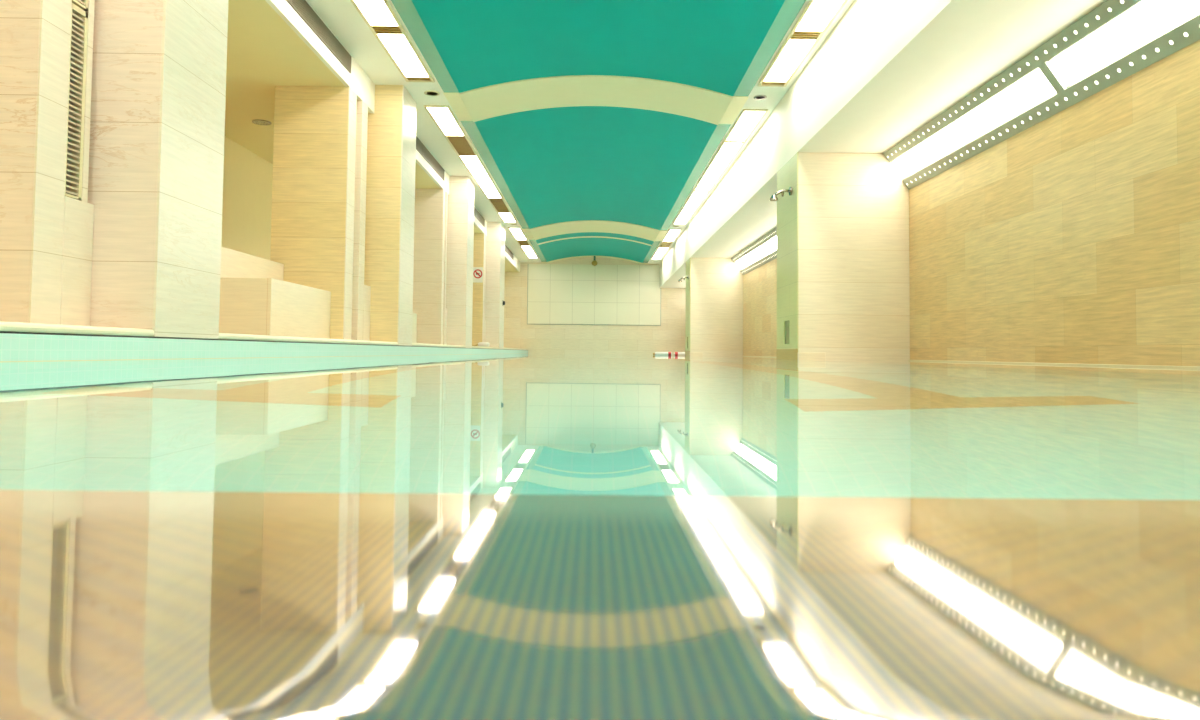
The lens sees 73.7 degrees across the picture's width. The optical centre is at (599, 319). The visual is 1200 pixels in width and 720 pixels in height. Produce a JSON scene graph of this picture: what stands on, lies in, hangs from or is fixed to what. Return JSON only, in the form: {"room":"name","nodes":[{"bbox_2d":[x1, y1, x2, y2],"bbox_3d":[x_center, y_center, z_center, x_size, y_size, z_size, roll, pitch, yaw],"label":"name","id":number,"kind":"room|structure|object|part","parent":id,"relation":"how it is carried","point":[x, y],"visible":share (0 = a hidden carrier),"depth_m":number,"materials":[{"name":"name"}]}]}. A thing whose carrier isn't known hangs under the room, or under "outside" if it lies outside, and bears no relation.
{"room":"indoor swimming pool","nodes":[
{"label":"indoor swimming pool","id":0,"kind":"room"},
{"bbox_2d":[0,0,94,325],"bbox_3d":[-3.251,-1.411,4.279,0.853,2.894,0.469,1,-2,0],"label":"wall pier","id":1,"kind":"object","parent":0,"point":[46,235],"visible":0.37,"depth_m":4.06,"materials":[{"name":"beige stone"}]},
{"bbox_2d":[65,3,87,199],"bbox_3d":[-2.893,-1.179,4.331,0.116,1.040,0.141,1,-2,0],"label":"grille","id":2,"kind":"object","parent":1,"relation":"attached to","point":[81,15],"visible":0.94,"depth_m":4.37,"materials":[{"name":"beige metal"}]},
{"bbox_2d":[72,0,88,10],"bbox_3d":[-2.882,-2.273,4.375,0.116,1.120,0.141,1,-2,0],"label":"grille","id":3,"kind":"object","parent":1,"relation":"attached to","point":[83,4],"visible":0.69,"depth_m":4.38,"materials":[{"name":"beige metal"}]},
{"bbox_2d":[221,136,272,259],"bbox_3d":[-5.404,-1.067,13.312,0.150,2.896,33.800,1,-2,0],"label":"wall","id":4,"kind":"structure","parent":0,"point":[247,177],"depth_m":12.01,"materials":[{"name":"paint"}]},
{"bbox_2d":[0,333,527,360],"bbox_3d":[-2.681,1.260,14.931,0.188,1.469,30.220,1,-2,0],"label":"pool edge","id":5,"kind":"structure","parent":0,"point":[13,347],"depth_m":4.68,"materials":[{"name":"teal tile"}]},
{"bbox_2d":[0,331,509,349],"bbox_3d":[-2.661,0.452,13.222,0.186,0.007,33.700,1,-2,0],"label":"trim","id":6,"kind":"structure","parent":5,"relation":"on","point":[0,331],"depth_m":4.66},
{"bbox_2d":[0,353,526,361],"bbox_3d":[-2.581,0.652,15.096,0.004,0.006,29.940,1,-2,0],"label":"trim","id":7,"kind":"structure","parent":5,"relation":"attached to","point":[522,353],"depth_m":4.85,"materials":[{"name":"stone"}]},
{"bbox_2d":[270,86,370,340],"bbox_3d":[-3.293,-1.197,9.564,0.853,2.894,1.029,1,-2,0],"label":"wall pier","id":8,"kind":"object","parent":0,"point":[318,219],"visible":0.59,"depth_m":9.07,"materials":[{"name":"beige stone"}]},
{"bbox_2d":[225,0,517,271],"bbox_3d":[-4.124,-2.552,13.332,2.380,0.100,33.700,1,-2,0],"label":"ceiling","id":9,"kind":"structure","parent":0,"point":[264,53],"depth_m":8.67,"materials":[{"name":"paint"}]},
{"bbox_2d":[252,119,271,124],"bbox_3d":[-4.473,-2.615,10.580,0.240,0.014,0.240,1,-2,0],"label":"recessed light","id":10,"kind":"object","parent":9,"relation":"in","point":[257,121],"visible":1,"depth_m":10.57,"materials":[{"name":"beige metal"}]},
{"bbox_2d":[413,189,447,344],"bbox_3d":[-3.336,-0.975,15.034,0.853,2.894,0.579,1,-2,0],"label":"wall pier","id":11,"kind":"object","parent":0,"point":[430,219],"visible":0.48,"depth_m":14.76,"materials":[{"name":"beige stone"}]},
{"bbox_2d":[472,233,485,345],"bbox_3d":[-3.380,-0.753,20.505,0.853,2.894,0.469,1,-2,0],"label":"wall pier","id":12,"kind":"object","parent":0,"point":[479,251],"visible":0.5,"depth_m":20.28,"materials":[{"name":"beige stone"}]},
{"bbox_2d":[473,267,482,282],"bbox_3d":[-3.100,-1.144,20.276,0.260,0.390,0.016,1,-2,0],"label":"prohibition sign","id":13,"kind":"object","parent":12,"relation":"attached to","point":[477,271],"visible":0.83,"depth_m":20.27,"materials":[{"name":"white plastic"}]},
{"bbox_2d":[306,0,854,263],"bbox_3d":[-0.785,-2.987,13.376,9.050,0.300,33.700,1,-2,0],"label":"ceiling","id":14,"kind":"structure","parent":0,"point":[341,17],"depth_m":10.15,"materials":[{"name":"beige paint"}]},
{"bbox_2d":[350,0,434,81],"bbox_3d":[-2.191,-3.225,3.901,0.350,0.022,12.191,1,-2,0],"label":"recessed light","id":15,"kind":"object","parent":14,"relation":"in","point":[379,16],"visible":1,"depth_m":8.61,"materials":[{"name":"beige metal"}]},
{"bbox_2d":[355,0,397,25],"bbox_3d":[-2.220,-3.079,7.586,0.272,0.015,1.377,1,-2,0],"label":"diffuser","id":16,"kind":"object","parent":15,"relation":"attached to","point":[374,12],"depth_m":7.95,"materials":[{"name":"white plastic"}]},
{"bbox_2d":[378,34,427,76],"bbox_3d":[-2.233,-3.014,9.172,0.272,0.015,1.296,1,-2,0],"label":"diffuser","id":17,"kind":"object","parent":15,"relation":"attached to","point":[398,47],"depth_m":9.08,"materials":[{"name":"white plastic"}]},
{"bbox_2d":[424,90,439,95],"bbox_3d":[-2.198,-2.967,10.463,0.200,0.014,0.200,1,-2,0],"label":"recessed light","id":18,"kind":"object","parent":14,"relation":"in","point":[429,92],"visible":1,"depth_m":10.46,"materials":[{"name":"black metal"}]},
{"bbox_2d":[424,105,516,222],"bbox_3d":[-2.286,-2.739,15.895,0.350,0.022,9.829,1,-2,0],"label":"recessed light","id":19,"kind":"object","parent":14,"relation":"in","point":[443,116],"visible":1,"depth_m":13.68,"materials":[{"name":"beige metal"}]},
{"bbox_2d":[427,107,463,135],"bbox_3d":[-2.253,-2.910,11.748,0.272,0.015,1.447,1,-2,0],"label":"diffuser","id":20,"kind":"object","parent":19,"relation":"attached to","point":[444,118],"depth_m":11.68,"materials":[{"name":"white plastic"}]},
{"bbox_2d":[461,156,500,197],"bbox_3d":[-2.284,-2.752,15.634,0.272,0.015,3.718,1,-2,0],"label":"diffuser","id":21,"kind":"object","parent":19,"relation":"attached to","point":[473,164],"depth_m":15.28,"materials":[{"name":"white plastic"}]},
{"bbox_2d":[499,213,514,221],"bbox_3d":[-2.319,-2.572,20.077,0.272,0.015,1.357,1,-2,0],"label":"diffuser","id":22,"kind":"object","parent":19,"relation":"attached to","point":[506,217],"depth_m":20.03,"materials":[{"name":"white plastic"}]},
{"bbox_2d":[508,227,537,258],"bbox_3d":[-2.360,-2.361,25.224,0.350,0.022,7.035,1,-2,0],"label":"recessed light","id":23,"kind":"object","parent":14,"relation":"in","point":[517,232],"visible":1,"depth_m":24.36,"materials":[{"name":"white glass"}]},
{"bbox_2d":[509,228,525,239],"bbox_3d":[-2.341,-2.458,22.889,0.272,0.015,2.261,1,-2,0],"label":"diffuser","id":24,"kind":"object","parent":23,"relation":"attached to","point":[517,233],"depth_m":22.73,"materials":[{"name":"white plastic"}]},
{"bbox_2d":[522,246,536,257],"bbox_3d":[-2.374,-2.290,27.031,0.272,0.015,3.216,1,-2,0],"label":"diffuser","id":25,"kind":"object","parent":23,"relation":"attached to","point":[528,250],"depth_m":26.78,"materials":[{"name":"white plastic"}]},
{"bbox_2d":[651,229,681,259],"bbox_3d":[2.030,-2.315,25.256,0.350,0.022,7.035,1,-2,0],"label":"recessed light","id":26,"kind":"object","parent":14,"relation":"in","point":[672,234],"visible":1,"depth_m":24.45,"materials":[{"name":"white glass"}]},
{"bbox_2d":[653,248,666,258],"bbox_3d":[2.015,-2.245,27.064,0.272,0.015,3.216,1,-2,0],"label":"diffuser","id":27,"kind":"object","parent":26,"relation":"attached to","point":[660,252],"depth_m":26.95,"materials":[{"name":"white plastic"}]},
{"bbox_2d":[664,230,679,241],"bbox_3d":[2.048,-2.413,22.922,0.272,0.015,2.261,1,-2,0],"label":"diffuser","id":28,"kind":"object","parent":26,"relation":"attached to","point":[671,235],"depth_m":22.82,"materials":[{"name":"white plastic"}]},
{"bbox_2d":[673,109,767,224],"bbox_3d":[2.104,-2.694,15.928,0.350,0.022,9.829,1,-2,0],"label":"recessed light","id":29,"kind":"object","parent":14,"relation":"in","point":[748,120],"visible":1,"depth_m":13.74,"materials":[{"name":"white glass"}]},
{"bbox_2d":[675,210,693,223],"bbox_3d":[2.073,-2.541,19.759,0.272,0.015,2.060,1,-2,0],"label":"diffuser","id":30,"kind":"object","parent":29,"relation":"attached to","point":[684,216],"depth_m":19.63,"materials":[{"name":"white plastic"}]},
{"bbox_2d":[685,192,706,208],"bbox_3d":[2.091,-2.630,17.575,0.272,0.015,1.910,1,-2,0],"label":"diffuser","id":31,"kind":"object","parent":29,"relation":"attached to","point":[695,199],"depth_m":17.54,"materials":[{"name":"white plastic"}]},
{"bbox_2d":[696,143,741,189],"bbox_3d":[2.114,-2.751,14.588,0.272,0.015,3.668,1,-2,0],"label":"diffuser","id":32,"kind":"object","parent":29,"relation":"attached to","point":[726,152],"depth_m":14.24,"materials":[{"name":"white plastic"}]},
{"bbox_2d":[727,111,763,140],"bbox_3d":[2.136,-2.862,11.831,0.272,0.015,1.548,1,-2,0],"label":"diffuser","id":33,"kind":"object","parent":29,"relation":"attached to","point":[746,122],"depth_m":11.76,"materials":[{"name":"white plastic"}]},
{"bbox_2d":[754,95,766,99],"bbox_3d":[2.102,-2.922,10.495,0.170,0.014,0.170,1,-2,0],"label":"recessed light","id":34,"kind":"object","parent":14,"relation":"in","point":[757,97],"visible":1,"depth_m":10.49,"materials":[{"name":"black metal"}]},
{"bbox_2d":[758,0,847,86],"bbox_3d":[2.199,-3.180,3.933,0.350,0.022,12.191,1,-2,0],"label":"recessed light","id":35,"kind":"object","parent":14,"relation":"in","point":[817,16],"visible":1,"depth_m":8.56,"materials":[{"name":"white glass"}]},
{"bbox_2d":[764,39,814,81],"bbox_3d":[2.157,-2.969,9.205,0.272,0.015,1.296,1,-2,0],"label":"diffuser","id":36,"kind":"object","parent":35,"relation":"attached to","point":[794,52],"depth_m":9.13,"materials":[{"name":"white plastic"}]},
{"bbox_2d":[796,0,842,30],"bbox_3d":[2.169,-3.033,7.619,0.272,0.015,1.377,1,-2,0],"label":"diffuser","id":37,"kind":"object","parent":35,"relation":"attached to","point":[818,15],"depth_m":7.92,"materials":[{"name":"white plastic"}]},
{"bbox_2d":[504,257,685,354],"bbox_3d":[-0.866,-0.011,30.194,9.200,5.284,0.150,1,-2,0],"label":"wall","id":38,"kind":"structure","parent":0,"point":[670,336],"depth_m":30.11,"materials":[{"name":"stone"}]},
{"bbox_2d":[286,0,350,72],"bbox_3d":[-2.828,-2.982,7.315,0.012,0.195,3.620,1,-2,0],"label":"air vent","id":39,"kind":"object","parent":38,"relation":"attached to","point":[301,7],"visible":1,"depth_m":8.14,"materials":[{"name":"brown metal"}]},
{"bbox_2d":[265,0,519,271],"bbox_3d":[-2.908,-2.675,13.347,0.050,0.370,33.700,1,-2,0],"label":"trim","id":40,"kind":"structure","parent":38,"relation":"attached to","point":[357,80],"depth_m":9.06,"materials":[{"name":"beige paint"}]},
{"bbox_2d":[416,136,444,179],"bbox_3d":[-2.873,-2.753,12.960,0.012,0.195,3.720,1,-2,0],"label":"air vent","id":41,"kind":"object","parent":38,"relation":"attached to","point":[420,147],"visible":0.62,"depth_m":13.48,"materials":[{"name":"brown metal"}]},
{"bbox_2d":[474,207,484,226],"bbox_3d":[-2.916,-2.532,18.395,0.012,0.195,3.800,1,-2,0],"label":"air vent","id":42,"kind":"object","parent":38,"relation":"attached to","point":[477,214],"visible":0.31,"depth_m":19.39,"materials":[{"name":"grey metal"}]},
{"bbox_2d":[505,245,513,258],"bbox_3d":[-2.967,-2.271,24.840,0.012,0.195,5.500,1,-2,0],"label":"air vent","id":43,"kind":"object","parent":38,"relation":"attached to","point":[507,250],"visible":0.36,"depth_m":26.15,"materials":[{"name":"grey metal"}]},
{"bbox_2d":[527,264,660,325],"bbox_3d":[-0.216,-0.949,30.145,5.040,2.280,0.034,1,-2,0],"label":"tile panel","id":44,"kind":"object","parent":38,"relation":"attached to","point":[557,294],"visible":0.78,"depth_m":30.13,"materials":[{"name":"tile"}]},
{"bbox_2d":[659,0,968,287],"bbox_3d":[2.434,-2.348,13.376,0.120,0.914,33.700,1,-2,0],"label":"trim","id":45,"kind":"structure","parent":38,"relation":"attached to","point":[872,39],"depth_m":8.71,"materials":[{"name":"beige paint"}]},
{"bbox_2d":[411,0,784,262],"bbox_3d":[-0.069,-3.020,13.383,3.580,0.380,33.700,1,-2,0],"label":"vault","id":46,"kind":"object","parent":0,"point":[574,163],"visible":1,"depth_m":10.24,"materials":[{"name":"teal paint"}]},
{"bbox_2d":[522,220,667,240],"bbox_3d":[-0.146,-2.570,23.011,4.000,0.300,2.060,1,-2,0],"label":"arch","id":47,"kind":"object","parent":46,"relation":"attached to","point":[540,232],"visible":0.99,"depth_m":22.88,"materials":[{"name":"beige paint"}]},
{"bbox_2d":[538,236,651,245],"bbox_3d":[-0.163,-2.491,25.120,3.580,0.286,0.251,1,-2,0],"label":"arch","id":48,"kind":"object","parent":46,"relation":"attached to","point":[581,236],"visible":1,"depth_m":25.11,"materials":[{"name":"beige paint"}]},
{"bbox_2d":[542,256,647,263],"bbox_3d":[-0.202,-2.277,30.116,4.000,0.310,0.201,1,-2,0],"label":"arch","id":49,"kind":"object","parent":46,"relation":"attached to","point":[576,256],"visible":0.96,"depth_m":30.03,"materials":[{"name":"beige paint"}]},
{"bbox_2d":[592,256,597,265],"bbox_3d":[-0.202,-2.208,29.963,0.240,0.380,0.240,1,-2,0],"label":"ceiling sensor","id":50,"kind":"object","parent":46,"relation":"hanging from","point":[594,262],"visible":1,"depth_m":29.90,"materials":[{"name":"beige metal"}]},
{"bbox_2d":[443,75,748,124],"bbox_3d":[-0.052,-3.053,11.102,4.000,0.300,1.256,1,-2,0],"label":"arch","id":51,"kind":"object","parent":46,"relation":"attached to","point":[482,103],"visible":0.98,"depth_m":11.02,"materials":[{"name":"beige paint"}]},
{"bbox_2d":[0,353,1199,499],"bbox_3d":[0.552,0.688,15.218,6.271,0.001,29.738,1,-2,0],"label":"pool water","id":52,"kind":"object","parent":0,"point":[540,424],"visible":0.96,"depth_m":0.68,"materials":[{"name":"green liquid"}]},
{"bbox_2d":[653,352,671,354],"bbox_3d":[1.816,0.982,23.194,0.560,0.118,0.120,1,-2,0],"label":"float","id":53,"kind":"object","parent":52,"relation":"on","point":[655,353],"visible":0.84,"depth_m":23.14,"materials":[{"name":"white plastic"}]},
{"bbox_2d":[674,352,684,355],"bbox_3d":[2.356,0.990,23.248,0.440,0.118,0.120,1,-2,0],"label":"float","id":54,"kind":"object","parent":52,"relation":"on","point":[675,353],"visible":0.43,"depth_m":23.20,"materials":[{"name":"white plastic"}]},
{"bbox_2d":[663,0,1106,287],"bbox_3d":[3.110,-1.934,13.364,1.240,0.100,33.700,1,-2,0],"label":"ceiling","id":55,"kind":"structure","parent":0,"point":[982,39],"depth_m":7.03,"materials":[{"name":"beige paint"}]},
{"bbox_2d":[743,40,1199,365],"bbox_3d":[3.791,-0.591,13.365,0.150,2.970,33.800,1,-2,0],"label":"wall","id":56,"kind":"structure","parent":0,"point":[1074,237],"depth_m":6.38,"materials":[{"name":"stone"}]},
{"bbox_2d":[731,227,776,274],"bbox_3d":[3.561,-1.568,15.658,0.334,0.455,9.685,1,-2,0],"label":"wall light","id":57,"kind":"object","parent":56,"relation":"attached to","point":[762,251],"visible":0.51,"depth_m":17.85,"materials":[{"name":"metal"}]},
{"bbox_3d":[3.531,-1.415,19.617,0.151,0.203,1.570,1,-2,0],"label":"tube panel","id":58,"kind":"part","parent":57,"relation":"part of","materials":[{"name":"white plastic"}]},
{"bbox_3d":[3.544,-1.481,17.988,0.151,0.203,1.570,1,-2,0],"label":"tube panel","id":59,"kind":"part","parent":57,"relation":"part of","materials":[{"name":"white plastic"}]},
{"bbox_3d":[3.557,-1.547,16.360,0.151,0.203,1.570,1,-2,0],"label":"tube panel","id":60,"kind":"part","parent":57,"relation":"part of","materials":[{"name":"white plastic"}]},
{"bbox_2d":[745,356,1199,368],"bbox_3d":[3.694,0.648,13.264,0.020,0.044,33.700,1,-2,0],"label":"trim","id":61,"kind":"structure","parent":56,"relation":"attached to","point":[1155,366],"depth_m":6.38,"materials":[{"name":"stone"}]},
{"bbox_2d":[884,0,1199,188],"bbox_3d":[3.660,-2.075,3.163,0.334,0.455,13.115,1,-2,0],"label":"wall light","id":62,"kind":"object","parent":56,"relation":"attached to","point":[1116,40],"visible":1,"depth_m":6.37,"materials":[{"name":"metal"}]},
{"bbox_3d":[3.616,-1.851,8.876,0.151,0.203,1.570,1,-2,0],"label":"tube panel","id":63,"kind":"part","parent":62,"relation":"part of","materials":[{"name":"white plastic"}]},
{"bbox_3d":[3.629,-1.916,7.258,0.151,0.203,1.570,1,-2,0],"label":"tube panel","id":64,"kind":"part","parent":62,"relation":"part of","materials":[{"name":"white plastic"}]},
{"bbox_3d":[3.642,-1.984,5.589,0.151,0.203,1.570,1,-2,0],"label":"tube panel","id":65,"kind":"part","parent":62,"relation":"part of","materials":[{"name":"white plastic"}]},
{"bbox_3d":[-4.100,0.527,13.258,2.690,0.268,33.800,1,-2,0],"label":"deck","id":66,"kind":"object","parent":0,"visible":0},
{"bbox_2d":[87,0,227,338],"bbox_3d":[-2.825,-1.547,4.904,0.713,3.306,0.760,1,-2,0],"label":"stone column","id":67,"kind":"structure","parent":66,"relation":"on","point":[158,90],"depth_m":4.53,"materials":[{"name":"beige stone"}]},
{"bbox_2d":[0,321,527,349],"bbox_3d":[-2.664,0.427,13.223,0.220,0.042,33.700,1,-2,0],"label":"coping","id":68,"kind":"object","parent":66,"relation":"on","point":[4,326],"visible":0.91,"depth_m":4.30,"materials":[{"name":"stone"}]},
{"bbox_2d":[219,246,330,338],"bbox_3d":[-3.563,-0.257,7.671,1.085,0.856,2.665,1,-2,0],"label":"stone bench","id":69,"kind":"object","parent":66,"relation":"on","point":[256,299],"visible":0.35,"depth_m":7.59,"materials":[{"name":"beige stone"}]},
{"bbox_3d":[-3.830,-0.259,7.669,0.550,0.856,2.665,1,-2,0],"label":"backrest","id":70,"kind":"part","parent":69,"relation":"part of","materials":[{"name":"stone"}]},
{"bbox_2d":[364,85,416,345],"bbox_3d":[-2.869,-1.321,10.465,0.713,3.306,0.750,1,-2,0],"label":"stone column","id":71,"kind":"structure","parent":66,"relation":"on","point":[391,132],"depth_m":10.11,"materials":[{"name":"beige stone"}]},
{"bbox_2d":[412,313,416,342],"bbox_3d":[-3.320,0.025,11.332,1.230,0.596,1.000,1,-2,0],"label":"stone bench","id":72,"kind":"object","parent":66,"relation":"on","point":[414,321],"visible":0.08,"depth_m":11.68,"materials":[{"name":"beige stone"}]},
{"bbox_2d":[446,176,474,347],"bbox_3d":[-2.910,-1.107,15.735,0.713,3.306,0.800,1,-2,0],"label":"stone column","id":73,"kind":"structure","parent":66,"relation":"on","point":[460,209],"depth_m":15.35,"materials":[{"name":"beige stone"}]},
{"bbox_2d":[473,342,489,346],"bbox_3d":[-2.981,0.599,19.562,0.565,0.112,0.126,1,-2,0],"label":"float","id":74,"kind":"object","parent":66,"relation":"on","point":[481,344],"visible":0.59,"depth_m":19.53,"materials":[{"name":"white plastic"}]},
{"bbox_2d":[485,222,504,348],"bbox_3d":[-2.954,-0.883,21.266,0.713,3.306,1.030,1,-2,0],"label":"stone column","id":75,"kind":"structure","parent":66,"relation":"on","point":[495,238],"depth_m":20.77,"materials":[{"name":"beige stone"}]},
{"bbox_3d":[3.073,0.775,13.304,1.460,0.220,33.800,1,-2,0],"label":"floor","id":76,"kind":"structure","parent":0,"visible":0},
{"bbox_2d":[685,257,742,355],"bbox_3d":[2.974,-0.302,20.939,1.363,2.550,1.030,1,-2,0],"label":"pillar","id":77,"kind":"structure","parent":76,"relation":"on","point":[714,286],"depth_m":20.46,"materials":[{"name":"white stone"}]},
{"bbox_3d":[2.302,-0.308,20.948,0.012,2.550,1.000,1,-2,0],"label":"green panel","id":78,"kind":"part","parent":77,"relation":"part of","materials":[{"name":"stone"}]},
{"bbox_2d":[776,152,909,360],"bbox_3d":[3.059,-0.737,10.203,1.363,2.550,1.120,1,-2,0],"label":"pillar","id":79,"kind":"structure","parent":76,"relation":"on","point":[843,279],"depth_m":9.68,"materials":[{"name":"white stone"}]},
{"bbox_2d":[770,187,792,200],"bbox_3d":[2.252,-1.573,9.950,0.277,0.175,0.110,1,-2,0],"label":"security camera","id":80,"kind":"object","parent":79,"relation":"attached to","point":[773,197],"visible":1,"depth_m":9.93,"materials":[{"name":"silver metal"}]},
{"bbox_3d":[2.260,-1.574,9.950,0.216,0.109,0.038,1,-2,0],"label":"arm","id":81,"kind":"part","parent":80,"relation":"part of","materials":[{"name":"silver metal"}]},
{"bbox_3d":[2.387,-0.743,10.213,0.012,2.550,1.090,1,-2,0],"label":"green panel","id":82,"kind":"part","parent":79,"relation":"part of","materials":[{"name":"paint"}]},
{"bbox_3d":[-0.060,0.779,0.247,5.000,1.290,0.157,1,-2,0],"label":"pool","id":83,"kind":"object","parent":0,"visible":0},
{"bbox_2d":[0,490,1199,719],"bbox_3d":[0.671,0.127,0.209,6.268,0.097,0.301,1,-2,0],"label":"overflow lip","id":84,"kind":"object","parent":83,"relation":"on","point":[115,605],"visible":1,"depth_m":0.20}
]}

